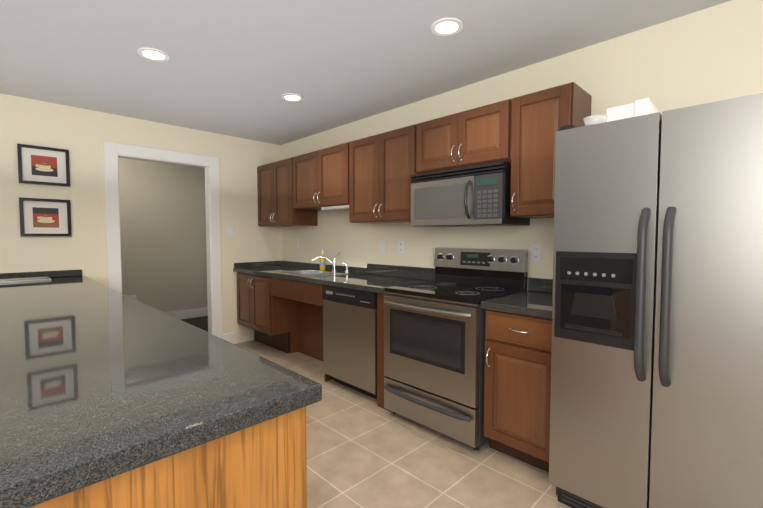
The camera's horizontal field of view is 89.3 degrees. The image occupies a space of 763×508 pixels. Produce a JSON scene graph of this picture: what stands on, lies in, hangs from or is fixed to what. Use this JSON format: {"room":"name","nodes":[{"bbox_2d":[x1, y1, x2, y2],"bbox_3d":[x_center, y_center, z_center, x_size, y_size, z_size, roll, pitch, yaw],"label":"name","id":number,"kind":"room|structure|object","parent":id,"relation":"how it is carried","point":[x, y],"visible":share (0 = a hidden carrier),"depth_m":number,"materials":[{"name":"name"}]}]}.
{"room":"kitchen","nodes":[
{"label":"kitchen","id":0,"kind":"room"},
{"bbox_2d":[0,93,281,343],"bbox_3d":[-3.134,-0.091,3.247,5.320,2.440,0.120,-3,4,-45],"label":"wall","id":1,"kind":"structure","parent":0,"point":[81,135],"depth_m":3.60,"materials":[{"name":"beige paint"}]},
{"bbox_2d":[17,143,69,186],"bbox_3d":[-2.910,-0.760,3.335,0.335,0.325,0.022,-3,4,-45],"label":"picture frame","id":2,"kind":"object","parent":1,"relation":"attached to","point":[39,165],"visible":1,"depth_m":3.33,"materials":[{"name":"black"}]},
{"bbox_2d":[19,197,71,235],"bbox_3d":[-2.913,-0.316,3.354,0.335,0.325,0.022,-3,4,-45],"label":"picture frame","id":3,"kind":"object","parent":1,"relation":"attached to","point":[44,217],"visible":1,"depth_m":3.35,"materials":[{"name":"black"}]},
{"bbox_2d":[103,141,222,338],"bbox_3d":[-2.276,0.005,4.104,1.080,2.170,0.152,-3,4,-45],"label":"door frame","id":4,"kind":"structure","parent":1,"relation":"attached to","point":[113,152],"depth_m":4.10,"materials":[{"name":"white paint"}]},
{"bbox_2d":[223,333,233,342],"bbox_3d":[-1.462,0.977,5.055,1.350,0.140,0.018,-3,4,-45],"label":"baseboard","id":5,"kind":"structure","parent":1,"relation":"attached to","point":[229,337],"depth_m":4.53,"materials":[{"name":"white paint"}]},
{"bbox_2d":[227,225,233,234],"bbox_3d":[-1.762,-0.276,4.508,0.075,0.115,0.012,-3,4,-45],"label":"light switch","id":6,"kind":"object","parent":1,"relation":"attached to","point":[230,229],"visible":1,"depth_m":4.51,"materials":[{"name":"white plastic"}]},
{"bbox_2d":[118,158,207,311],"bbox_3d":[-2.369,-0.130,4.093,4.240,2.440,0.004,-3,4,-45],"label":"wall","id":7,"kind":"structure","parent":0,"point":[163,234],"depth_m":4.11,"materials":[{"name":"beige paint"}]},
{"bbox_2d":[164,307,207,319],"bbox_3d":[-3.616,0.961,5.400,4.000,0.140,0.017,-3,4,-45],"label":"baseboard","id":8,"kind":"structure","parent":7,"relation":"attached to","point":[193,313],"depth_m":6.01,"materials":[{"name":"white paint"}]},
{"bbox_2d":[0,0,730,144],"bbox_3d":[-1.371,-1.272,1.841,5.920,0.050,8.320,-3,4,-45],"label":"ceiling","id":9,"kind":"structure","parent":0,"point":[237,68],"depth_m":2.42,"materials":[{"name":"grey paint"}]},
{"bbox_2d":[137,47,168,61],"bbox_3d":[-1.454,-1.272,2.464,0.176,0.008,0.176,-3,4,-45],"label":"recessed light","id":10,"kind":"object","parent":9,"relation":"in","point":[153,54],"visible":1,"depth_m":2.46,"materials":[{"name":"white paint"}]},
{"bbox_2d":[282,93,302,101],"bbox_3d":[-0.744,-1.307,3.225,0.176,0.008,0.176,-3,4,-45],"label":"recessed light","id":11,"kind":"object","parent":9,"relation":"in","point":[292,97],"visible":0.98,"depth_m":3.23,"materials":[{"name":"white paint"}]},
{"bbox_2d":[431,18,462,35],"bbox_3d":[0.362,-1.257,2.140,0.176,0.008,0.176,-3,4,-45],"label":"recessed light","id":12,"kind":"object","parent":9,"relation":"in","point":[446,26],"visible":1,"depth_m":2.13,"materials":[{"name":"white paint"}]},
{"bbox_2d":[181,316,570,507],"bbox_3d":[-1.414,1.217,1.913,5.800,0.050,8.320,-3,4,-45],"label":"floor","id":13,"kind":"structure","parent":0,"point":[363,450],"depth_m":2.17,"materials":[{"name":"tile"}]},
{"bbox_2d":[29,406,306,507],"bbox_3d":[-1.795,0.755,1.946,0.905,0.870,3.660,-3,4,-45],"label":"base cabinet","id":14,"kind":"object","parent":13,"relation":"on","point":[262,464],"depth_m":0.82,"materials":[{"name":"brown wood"}]},
{"bbox_2d":[0,269,321,507],"bbox_3d":[-1.787,0.268,1.916,0.975,0.105,3.682,-3,4,-45],"label":"countertop","id":15,"kind":"structure","parent":14,"relation":"on","point":[99,382],"depth_m":0.94,"materials":[{"name":"stone"}]},
{"bbox_2d":[0,277,50,282],"bbox_3d":[-2.986,0.214,3.111,0.480,0.013,0.220,-3,4,-45],"label":"steel tray","id":16,"kind":"object","parent":15,"relation":"on","point":[24,279],"visible":1,"depth_m":3.16,"materials":[{"name":"silver metal"}]},
{"bbox_2d":[237,272,297,352],"bbox_3d":[-1.240,0.640,4.511,0.654,0.864,0.798,-3,4,-45],"label":"base cabinet","id":17,"kind":"object","parent":13,"relation":"on","point":[266,316],"visible":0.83,"depth_m":4.22,"materials":[{"name":"brown wood"}]},
{"bbox_2d":[233,261,434,293],"bbox_3d":[-0.629,0.163,3.877,0.647,0.145,2.528,-3,4,-45],"label":"countertop","id":18,"kind":"structure","parent":17,"relation":"on","point":[377,278],"depth_m":3.56,"materials":[{"name":"stone"}]},
{"bbox_2d":[274,270,347,277],"bbox_3d":[-0.711,0.263,3.873,0.467,0.146,0.624,-3,4,-45],"label":"sink","id":19,"kind":"object","parent":18,"relation":"in","point":[310,273],"visible":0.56,"depth_m":4.05,"materials":[{"name":"silver metal"}]},
{"bbox_2d":[320,249,325,270],"bbox_3d":[-0.642,0.063,4.208,0.064,0.234,0.064,-3,4,-45],"label":"soap bottle","id":20,"kind":"object","parent":18,"relation":"on","point":[322,264],"visible":0.94,"depth_m":4.19,"materials":[{"name":"yellow plastic"}]},
{"bbox_2d":[312,252,348,272],"bbox_3d":[-0.526,0.086,3.981,0.229,0.210,0.379,-3,4,-45],"label":"faucet","id":21,"kind":"object","parent":18,"relation":"on","point":[333,263],"visible":1,"depth_m":4.04,"materials":[{"name":"silver metal"}]},
{"bbox_2d":[268,277,332,381],"bbox_3d":[-0.621,0.668,3.904,0.632,0.864,0.936,-3,4,-45],"label":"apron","id":22,"kind":"object","parent":13,"relation":"on","point":[307,296],"visible":0.31,"depth_m":3.97,"materials":[{"name":"brown wood"}]},
{"bbox_2d":[322,285,376,398],"bbox_3d":[-0.067,0.696,3.325,0.608,0.861,0.650,-3,4,-45],"label":"dishwasher","id":23,"kind":"object","parent":13,"relation":"on","point":[349,338],"visible":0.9,"depth_m":3.08,"materials":[{"name":"silver metal"}]},
{"bbox_2d":[377,293,389,410],"bbox_3d":[0.228,0.707,3.063,0.612,0.864,0.126,-3,4,-45],"label":"filler panel","id":24,"kind":"object","parent":13,"relation":"on","point":[380,350],"visible":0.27,"depth_m":2.87,"materials":[{"name":"brown wood"}]},
{"bbox_2d":[384,248,527,449],"bbox_3d":[0.482,0.564,2.682,0.725,1.185,0.758,-3,4,-45],"label":"range","id":25,"kind":"object","parent":13,"relation":"on","point":[434,344],"visible":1,"depth_m":2.50,"materials":[{"name":"silver metal"}]},
{"bbox_2d":[484,309,551,472],"bbox_3d":[0.953,0.742,2.305,0.654,0.864,0.446,-3,4,-45],"label":"base cabinet","id":26,"kind":"object","parent":13,"relation":"on","point":[517,376],"visible":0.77,"depth_m":2.11,"materials":[{"name":"brown wood"}]},
{"bbox_2d":[480,277,552,318],"bbox_3d":[0.956,0.244,2.284,0.647,0.130,0.453,-3,4,-45],"label":"countertop","id":27,"kind":"structure","parent":26,"relation":"on","point":[536,299],"depth_m":2.21,"materials":[{"name":"stone"}]},
{"bbox_2d":[549,93,762,507],"bbox_3d":[1.360,0.323,1.718,0.842,1.755,0.912,-3,4,-45],"label":"refrigerator","id":28,"kind":"object","parent":13,"relation":"on","point":[656,400],"visible":1,"depth_m":1.49,"materials":[{"name":"silver metal"}]},
{"bbox_2d":[559,125,575,130],"bbox_3d":[0.849,-0.572,1.760,0.072,0.026,0.072,-3,4,-45],"label":"lid","id":29,"kind":"object","parent":28,"relation":"on","point":[565,127],"visible":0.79,"depth_m":1.73,"materials":[{"name":"black plastic"}]},
{"bbox_2d":[583,114,607,125],"bbox_3d":[0.948,-0.579,1.709,0.100,0.045,0.100,-3,4,-45],"label":"glass bowl","id":30,"kind":"object","parent":28,"relation":"on","point":[593,118],"visible":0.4,"depth_m":1.68,"materials":[{"name":"white"}]},
{"bbox_2d":[606,98,658,121],"bbox_3d":[1.181,-0.625,1.819,0.212,0.127,0.170,-3,4,-45],"label":"box","id":31,"kind":"object","parent":28,"relation":"on","point":[645,106],"visible":0.46,"depth_m":1.74,"materials":[{"name":"white cardboard"}]},
{"bbox_2d":[281,0,762,290],"bbox_3d":[0.973,-0.070,2.801,0.120,2.440,6.300,-3,4,-45],"label":"wall","id":32,"kind":"structure","parent":0,"point":[710,54],"depth_m":2.50,"materials":[{"name":"beige paint"}]},
{"bbox_2d":[257,157,317,226],"bbox_3d":[-1.139,-0.699,4.553,0.364,0.735,0.795,-3,4,-45],"label":"upper cabinet","id":33,"kind":"object","parent":32,"relation":"attached to","point":[275,192],"visible":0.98,"depth_m":4.38,"materials":[{"name":"brown wood"}]},
{"bbox_2d":[293,142,348,210],"bbox_3d":[-0.526,-0.755,3.933,0.364,0.565,0.936,-3,4,-45],"label":"upper cabinet","id":34,"kind":"object","parent":32,"relation":"attached to","point":[320,178],"visible":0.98,"depth_m":3.79,"materials":[{"name":"brown wood"}]},
{"bbox_2d":[321,205,348,210],"bbox_3d":[-0.400,-0.449,3.748,0.130,0.028,0.440,-3,4,-45],"label":"under-cabinet light","id":35,"kind":"object","parent":34,"relation":"attached to","point":[340,207],"visible":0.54,"depth_m":3.72,"materials":[{"name":"white plastic"}]},
{"bbox_2d":[380,240,385,252],"bbox_3d":[0.009,-0.070,3.677,0.012,0.118,0.075,-3,4,-45],"label":"light switch","id":36,"kind":"object","parent":32,"relation":"attached to","point":[382,246],"visible":1,"depth_m":3.67,"materials":[{"name":"white plastic"}]},
{"bbox_2d":[349,124,419,223],"bbox_3d":[0.083,-0.642,3.324,0.364,0.735,0.784,-3,4,-45],"label":"upper cabinet","id":37,"kind":"object","parent":32,"relation":"attached to","point":[382,168],"visible":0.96,"depth_m":3.19,"materials":[{"name":"brown wood"}]},
{"bbox_2d":[398,241,403,253],"bbox_3d":[0.179,-0.063,3.509,0.008,0.118,0.072,-3,4,-45],"label":"electrical outlet plate","id":38,"kind":"object","parent":32,"relation":"attached to","point":[400,247],"visible":1,"depth_m":3.51,"materials":[{"name":"white plastic"}]},
{"bbox_2d":[416,99,511,172],"bbox_3d":[0.630,-0.798,2.766,0.364,0.373,0.760,-3,4,-45],"label":"upper cabinet","id":39,"kind":"object","parent":32,"relation":"attached to","point":[477,136],"visible":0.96,"depth_m":2.62,"materials":[{"name":"brown wood"}]},
{"bbox_2d":[411,161,529,226],"bbox_3d":[0.600,-0.395,2.755,0.448,0.390,0.746,-3,4,-45],"label":"microwave","id":40,"kind":"object","parent":39,"relation":"attached to","point":[474,196],"visible":0.98,"depth_m":2.58,"materials":[{"name":"silver metal"}]},
{"bbox_2d":[531,244,541,261],"bbox_3d":[1.053,-0.007,2.630,0.008,0.118,0.072,-3,4,-45],"label":"electrical outlet plate","id":41,"kind":"object","parent":32,"relation":"attached to","point":[536,252],"visible":1,"depth_m":2.63,"materials":[{"name":"white plastic"}]},
{"bbox_2d":[510,82,591,217],"bbox_3d":[1.028,-0.599,2.374,0.364,0.735,0.361,-3,4,-45],"label":"upper cabinet","id":42,"kind":"object","parent":32,"relation":"attached to","point":[540,118],"visible":0.73,"depth_m":2.28,"materials":[{"name":"brown wood"}]}
]}

